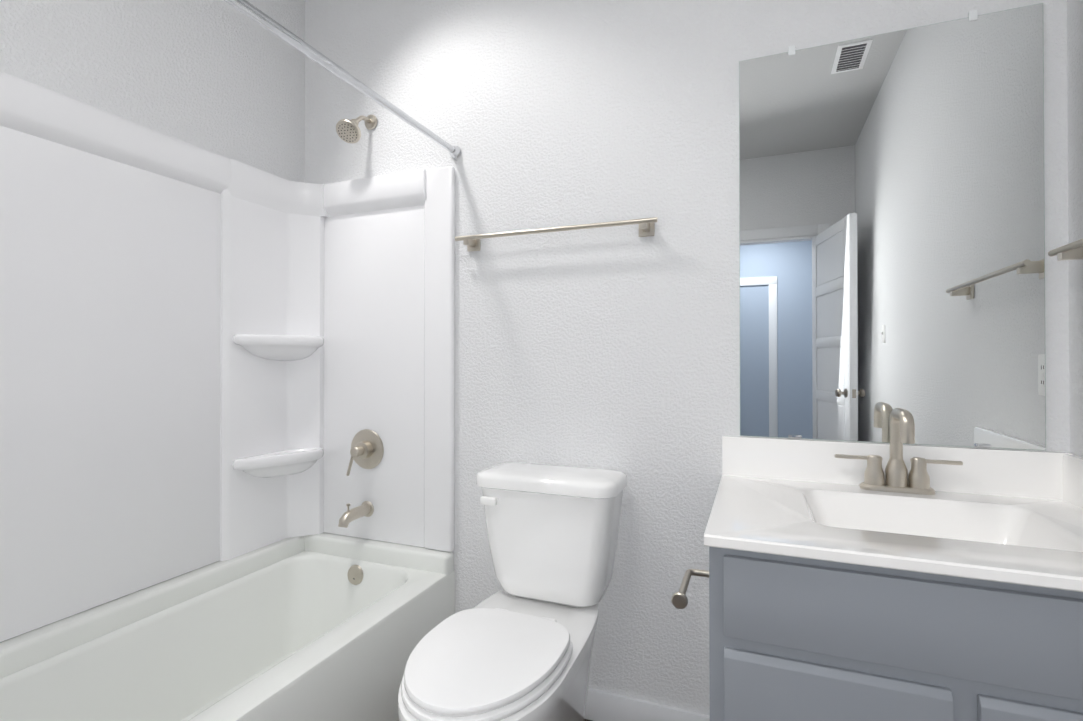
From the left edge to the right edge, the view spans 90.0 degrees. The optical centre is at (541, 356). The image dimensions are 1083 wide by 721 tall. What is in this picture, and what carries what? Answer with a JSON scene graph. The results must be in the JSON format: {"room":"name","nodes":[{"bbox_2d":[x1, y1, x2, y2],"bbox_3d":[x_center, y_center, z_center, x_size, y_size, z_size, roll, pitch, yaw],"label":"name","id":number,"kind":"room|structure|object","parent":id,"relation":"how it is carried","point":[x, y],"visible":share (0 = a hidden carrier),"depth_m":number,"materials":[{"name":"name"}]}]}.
{"room":"bathroom","nodes":[
{"label":"bathroom","id":0,"kind":"room"},
{"bbox_2d":[0,0,304,181],"bbox_3d":[-1.362,-0.256,1.666,0.100,3.000,1.526,0,0,22],"label":"wall","id":1,"kind":"structure","parent":0,"point":[223,78],"depth_m":1.86,"materials":[{"name":"white paint"}]},
{"bbox_2d":[305,0,1069,715],"bbox_3d":[0.184,-0.254,1.925,2.779,3.000,0.100,0,0,22],"label":"wall","id":2,"kind":"structure","parent":0,"point":[613,348],"depth_m":1.85,"materials":[{"name":"white paint"}]},
{"bbox_2d":[224,0,460,157],"bbox_3d":[-0.610,-0.787,1.370,0.048,0.048,1.524,0,0,22],"label":"rail","id":3,"kind":"object","parent":2,"relation":"attached to","point":[260,17],"visible":0.98,"depth_m":1.45,"materials":[{"name":"silver metal"}]},
{"bbox_2d":[336,115,376,142],"bbox_3d":[-0.726,-0.913,2.138,0.095,0.160,0.184,0,0,22],"label":"shower head","id":4,"kind":"object","parent":2,"relation":"attached to","point":[348,131],"visible":1,"depth_m":2.09},
{"bbox_2d":[455,217,657,251],"bbox_3d":[0.036,-0.424,1.892,0.740,0.052,0.070,0,0,22],"label":"towel rail","id":5,"kind":"object","parent":2,"relation":"attached to","point":[646,229],"visible":1,"depth_m":1.84,"materials":[{"name":"silver metal"}]},
{"bbox_2d":[585,687,709,720],"bbox_3d":[0.129,1.194,1.875,0.960,0.105,0.013,0,0,22],"label":"baseboard","id":6,"kind":"structure","parent":2,"relation":"attached to","point":[601,705],"depth_m":1.80,"materials":[{"name":"white"}]},
{"bbox_2d":[739,3,1045,449],"bbox_3d":[0.966,-0.347,1.553,0.748,1.186,0.009,0,0,22],"label":"mirror","id":7,"kind":"object","parent":2,"relation":"attached to","point":[891,222],"visible":1,"depth_m":1.53,"materials":[{"name":"grey mirror"}]},
{"bbox_2d":[1067,0,1082,456],"bbox_3d":[0.800,-0.268,-0.146,0.100,3.000,3.290,0,0,22],"label":"wall","id":8,"kind":"structure","parent":0,"point":[1075,101],"depth_m":1.37,"materials":[{"name":"white paint"}]},
{"bbox_2d":[1048,238,1082,260],"bbox_3d":[1.179,-0.248,1.038,0.070,0.052,0.660,0,0,22],"label":"towel rail","id":9,"kind":"object","parent":8,"relation":"attached to","point":[1072,250],"visible":1,"depth_m":1.29,"materials":[{"name":"silver metal"}]},
{"bbox_3d":[-0.444,1.286,0.340,2.779,0.100,3.490,0,0,22],"label":"floor","id":10,"kind":"structure","parent":0,"visible":0},
{"bbox_2d":[0,532,454,720],"bbox_3d":[-0.961,0.991,1.498,0.759,0.505,1.522,0,0,22],"label":"bathtub","id":11,"kind":"object","parent":10,"relation":"on","point":[323,626],"visible":0.9,"depth_m":1.71,"materials":[{"name":"white ceramic"}]},
{"bbox_2d":[0,71,454,641],"bbox_3d":[-0.960,0.004,1.506,0.759,1.466,1.520,0,0,22],"label":"shower surround","id":12,"kind":"object","parent":11,"relation":"on","point":[208,357],"visible":1,"depth_m":1.87,"materials":[{"name":"white plastic"}]},
{"bbox_2d":[338,501,373,527],"bbox_3d":[-0.735,0.614,2.125,0.064,0.088,0.158,0,0,22],"label":"tub spout","id":13,"kind":"object","parent":12,"relation":"attached to","point":[364,508],"visible":1,"depth_m":2.11,"materials":[{"name":"silver metal"}]},
{"bbox_2d":[346,429,383,475],"bbox_3d":[-0.721,0.384,2.161,0.162,0.178,0.083,0,0,22],"label":"shower valve","id":14,"kind":"object","parent":12,"relation":"attached to","point":[367,450],"visible":1,"depth_m":2.17,"materials":[{"name":"silver metal"}]},
{"bbox_2d":[397,462,626,720],"bbox_3d":[-0.076,0.806,1.506,0.474,0.874,0.822,0,0,22],"label":"toilet","id":15,"kind":"object","parent":10,"relation":"on","point":[519,647],"visible":1,"depth_m":1.61,"materials":[{"name":"white ceramic"}]},
{"bbox_2d":[704,408,1082,720],"bbox_3d":[0.847,0.690,1.251,0.848,1.104,0.644,0,0,22],"label":"bathroom vanity","id":16,"kind":"object","parent":10,"relation":"on","point":[896,579],"visible":1,"depth_m":1.07,"materials":[{"name":"grey"}]},
{"bbox_2d":[671,569,708,608],"bbox_3d":[0.410,0.603,1.424,0.103,0.044,0.227,0,0,22],"label":"toilet paper holder","id":17,"kind":"object","parent":16,"relation":"attached to","point":[679,599],"visible":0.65,"depth_m":1.39,"materials":[{"name":"silver metal"}]}
]}

